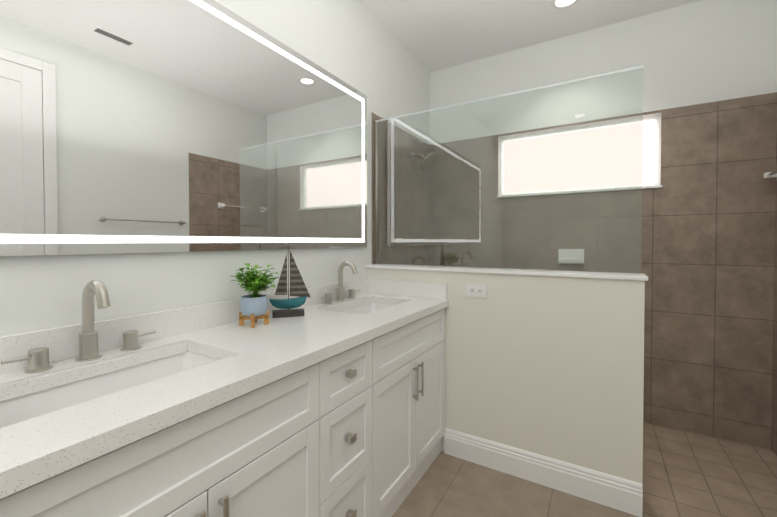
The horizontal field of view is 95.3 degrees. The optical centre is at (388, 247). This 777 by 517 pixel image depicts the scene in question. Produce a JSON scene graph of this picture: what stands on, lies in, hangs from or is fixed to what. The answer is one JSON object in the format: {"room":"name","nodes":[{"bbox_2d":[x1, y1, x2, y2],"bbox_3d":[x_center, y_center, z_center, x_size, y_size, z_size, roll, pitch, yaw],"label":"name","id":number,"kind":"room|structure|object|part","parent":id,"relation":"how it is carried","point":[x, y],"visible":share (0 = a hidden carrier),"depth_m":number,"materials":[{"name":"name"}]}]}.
{"room":"bathroom","nodes":[
{"label":"bathroom","id":0,"kind":"room"},
{"bbox_2d":[0,0,429,335],"bbox_3d":[-0.797,-0.162,1.227,0.001,2.730,4.550,1,1,31],"label":"wall","id":1,"kind":"structure","parent":0,"point":[357,45],"depth_m":1.80,"materials":[{"name":"paint"}]},
{"bbox_2d":[0,0,366,255],"bbox_3d":[-0.728,-0.467,1.303,0.031,0.966,2.260,1,1,31],"label":"led mirror","id":2,"kind":"object","parent":1,"relation":"attached to","point":[140,126],"visible":1,"depth_m":1.22,"materials":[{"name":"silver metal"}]},
{"bbox_2d":[0,278,367,372],"bbox_3d":[-0.602,0.263,1.535,0.019,0.092,1.825,1,1,31],"label":"backsplash","id":3,"kind":"structure","parent":1,"relation":"attached to","point":[184,319],"depth_m":1.22,"materials":[{"name":"white stone"}]},
{"bbox_2d":[374,121,377,263],"bbox_3d":[-0.086,-0.367,2.401,0.013,0.962,0.024,1,1,31],"label":"channel","id":4,"kind":"object","parent":1,"relation":"attached to","point":[375,192],"visible":0.79,"depth_m":2.39,"materials":[{"name":"silver metal"}]},
{"bbox_2d":[410,152,437,170],"bbox_3d":[0.282,-0.691,2.817,0.214,0.166,0.171,1,1,31],"label":"shower head","id":5,"kind":"object","parent":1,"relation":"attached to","point":[426,159],"depth_m":2.79},
{"bbox_2d":[366,264,647,483],"bbox_3d":[0.535,0.656,2.011,1.498,1.070,0.166,1,1,31],"label":"wall","id":6,"kind":"structure","parent":0,"point":[546,363],"depth_m":1.77,"materials":[{"name":"paint"}]},
{"bbox_2d":[368,278,447,300],"bbox_3d":[0.100,0.252,2.167,0.540,0.092,0.020,1,1,31],"label":"backsplash","id":7,"kind":"structure","parent":6,"relation":"attached to","point":[401,288],"depth_m":2.14,"materials":[{"name":"white stone"}]},
{"bbox_2d":[466,283,486,297],"bbox_3d":[0.482,0.239,1.947,0.116,0.072,0.009,1,1,31],"label":"electrical outlet plate","id":8,"kind":"object","parent":6,"relation":"attached to","point":[476,290],"visible":1,"depth_m":1.95,"materials":[{"name":"white plastic"}]},
{"bbox_2d":[376,65,643,273],"bbox_3d":[0.546,-0.363,2.024,1.478,0.965,0.011,1,1,31],"label":"glass","id":9,"kind":"object","parent":6,"relation":"on","point":[505,175],"depth_m":1.92,"materials":[{"name":"clear glass"}]},
{"bbox_3d":[0.546,-0.844,2.017,1.478,0.003,0.011,1,1,31],"label":"shower glass edge","id":10,"kind":"part","parent":9,"relation":"part of","materials":[{"name":"clear glass"}]},
{"bbox_2d":[444,428,642,516],"bbox_3d":[0.727,1.123,1.812,0.934,0.142,0.016,1,1,31],"label":"baseboard","id":11,"kind":"structure","parent":6,"relation":"attached to","point":[618,493],"depth_m":1.76,"materials":[{"name":"white wood"}]},
{"bbox_2d":[357,0,700,71],"bbox_3d":[0.144,-1.517,0.644,2.190,0.001,4.550,1,1,31],"label":"ceiling","id":12,"kind":"structure","parent":0,"point":[432,35],"depth_m":2.42,"materials":[{"name":"paint"}]},
{"bbox_2d":[551,0,578,8],"bbox_3d":[1.105,-1.539,2.208,0.169,0.006,0.169,1,1,31],"label":"recessed light","id":13,"kind":"object","parent":12,"relation":"in","point":[560,4],"visible":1,"depth_m":2.24,"materials":[{"name":"white plastic"}]},
{"label":"bulb","id":14,"kind":"part","parent":13,"relation":"part of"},
{"bbox_2d":[392,422,776,516],"bbox_3d":[0.144,1.212,0.688,2.190,0.001,4.550,1,1,31],"label":"floor","id":15,"kind":"structure","parent":0,"point":[687,474],"depth_m":1.75,"materials":[{"name":"tile"}]},
{"bbox_2d":[0,305,448,516],"bbox_3d":[-0.363,0.776,1.400,0.576,0.850,1.825,1,1,31],"label":"bathroom vanity","id":16,"kind":"object","parent":15,"relation":"on","point":[330,402],"depth_m":1.04,"materials":[{"name":"painted wood"},{"name":"brushed nickel"}]},
{"bbox_3d":[-0.516,0.833,0.653,0.019,0.550,0.376,1,1,31],"label":"door","id":17,"kind":"part","parent":16,"relation":"part of","materials":[{"name":"white wood"}]},
{"bbox_2d":[0,293,447,488],"bbox_3d":[-0.366,0.331,1.394,0.570,0.040,1.828,1,1,31],"label":"countertop","id":18,"kind":"structure","parent":16,"relation":"on","point":[242,356],"depth_m":0.91,"materials":[{"name":"white stone"}]},
{"bbox_2d":[0,280,159,372],"bbox_3d":[-0.817,0.204,0.985,0.143,0.226,0.347,1,1,31],"label":"faucet","id":19,"kind":"object","parent":18,"relation":"on","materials":[{"name":"silver metal"}]},
{"bbox_2d":[0,349,211,420],"bbox_3d":[-0.689,0.420,0.914,0.296,0.147,0.515,1,1,31],"label":"sink","id":20,"kind":"object","parent":18,"relation":"in","point":[44,396],"depth_m":0.98,"materials":[{"name":"white ceramic"}]},
{"bbox_2d":[230,263,279,327],"bbox_3d":[-0.524,0.189,1.421,0.200,0.242,0.186,1,1,31],"label":"plant","id":21,"kind":"object","parent":18,"relation":"on","point":[253,307],"visible":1,"depth_m":1.39,"materials":[{"name":"green plant"}]},
{"bbox_3d":[-0.537,0.233,1.415,0.106,0.076,0.106,1,1,31],"label":"pot","id":22,"kind":"part","parent":21,"relation":"part of","materials":[{"name":"ceramic"}]},
{"bbox_2d":[269,245,310,317],"bbox_3d":[-0.438,0.148,1.578,0.180,0.318,0.048,0,1,-17],"label":"sailboat","id":23,"kind":"object","parent":18,"relation":"on","point":[298,289],"visible":1,"depth_m":1.57,"materials":[{"name":"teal wood"}]},
{"bbox_2d":[320,261,359,304],"bbox_3d":[-0.232,0.189,1.967,0.143,0.226,0.347,1,1,31],"label":"faucet","id":24,"kind":"object","parent":18,"relation":"on","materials":[{"name":"silver metal"}]},
{"bbox_2d":[348,301,395,312],"bbox_3d":[-0.104,0.404,1.895,0.296,0.147,0.510,1,1,31],"label":"sink","id":25,"kind":"object","parent":18,"relation":"in","point":[364,306],"depth_m":2.12,"materials":[{"name":"white ceramic"}]},
{"bbox_3d":[-0.323,0.828,0.978,0.019,0.550,0.373,1,1,31],"label":"door","id":26,"kind":"part","parent":16,"relation":"part of","materials":[{"name":"white wood"}]},
{"bbox_3d":[-0.148,0.455,1.265,0.019,0.180,0.302,1,1,31],"label":"drawer","id":27,"kind":"part","parent":16,"relation":"part of","materials":[{"name":"white wood"}]},
{"bbox_3d":[-0.148,0.686,1.269,0.019,0.276,0.302,1,1,31],"label":"drawer","id":28,"kind":"part","parent":16,"relation":"part of","materials":[{"name":"white wood"}]},
{"bbox_3d":[-0.148,0.963,1.273,0.019,0.270,0.302,1,1,31],"label":"drawer","id":29,"kind":"part","parent":16,"relation":"part of","materials":[{"name":"white wood"}]},
{"bbox_3d":[0.027,0.818,1.565,0.019,0.550,0.376,1,1,31],"label":"door","id":30,"kind":"part","parent":16,"relation":"part of","materials":[{"name":"white wood"}]},
{"bbox_3d":[0.221,0.813,1.891,0.019,0.550,0.376,1,1,31],"label":"door","id":31,"kind":"part","parent":16,"relation":"part of","materials":[{"name":"white wood"}]},
{"bbox_2d":[429,0,776,448],"bbox_3d":[1.309,-0.184,2.620,2.190,2.730,0.001,1,1,31],"label":"wall","id":32,"kind":"structure","parent":0,"point":[709,93],"depth_m":2.29,"materials":[{"name":"paint"}]},
{"bbox_2d":[558,249,583,263],"bbox_3d":[1.324,0.070,2.571,0.170,0.110,0.074,1,1,31],"label":"soap dish","id":33,"kind":"object","parent":32,"relation":"attached to","point":[575,257],"depth_m":2.58,"materials":[{"name":"white ceramic"}]},
{"bbox_2d":[496,112,662,197],"bbox_3d":[1.361,-0.648,2.633,1.091,0.522,0.112,1,1,31],"label":"window","id":34,"kind":"structure","parent":32,"relation":"in","point":[651,165],"depth_m":2.60,"materials":[{"name":"white glass"}]},
{"bbox_2d":[771,137,776,455],"bbox_3d":[1.084,-0.144,0.106,0.001,2.730,4.550,1,1,31],"label":"wall","id":35,"kind":"structure","parent":0,"point":[774,414],"depth_m":2.05,"materials":[{"name":"tile"}]},
{"bbox_2d":[764,170,776,179],"bbox_3d":[2.040,-0.405,1.773,0.069,0.060,0.600,1,1,31],"label":"towel bar","id":36,"kind":"object","parent":35,"relation":"attached to","point":[770,174],"depth_m":2.00,"materials":[{"name":"silver metal"}]}
]}

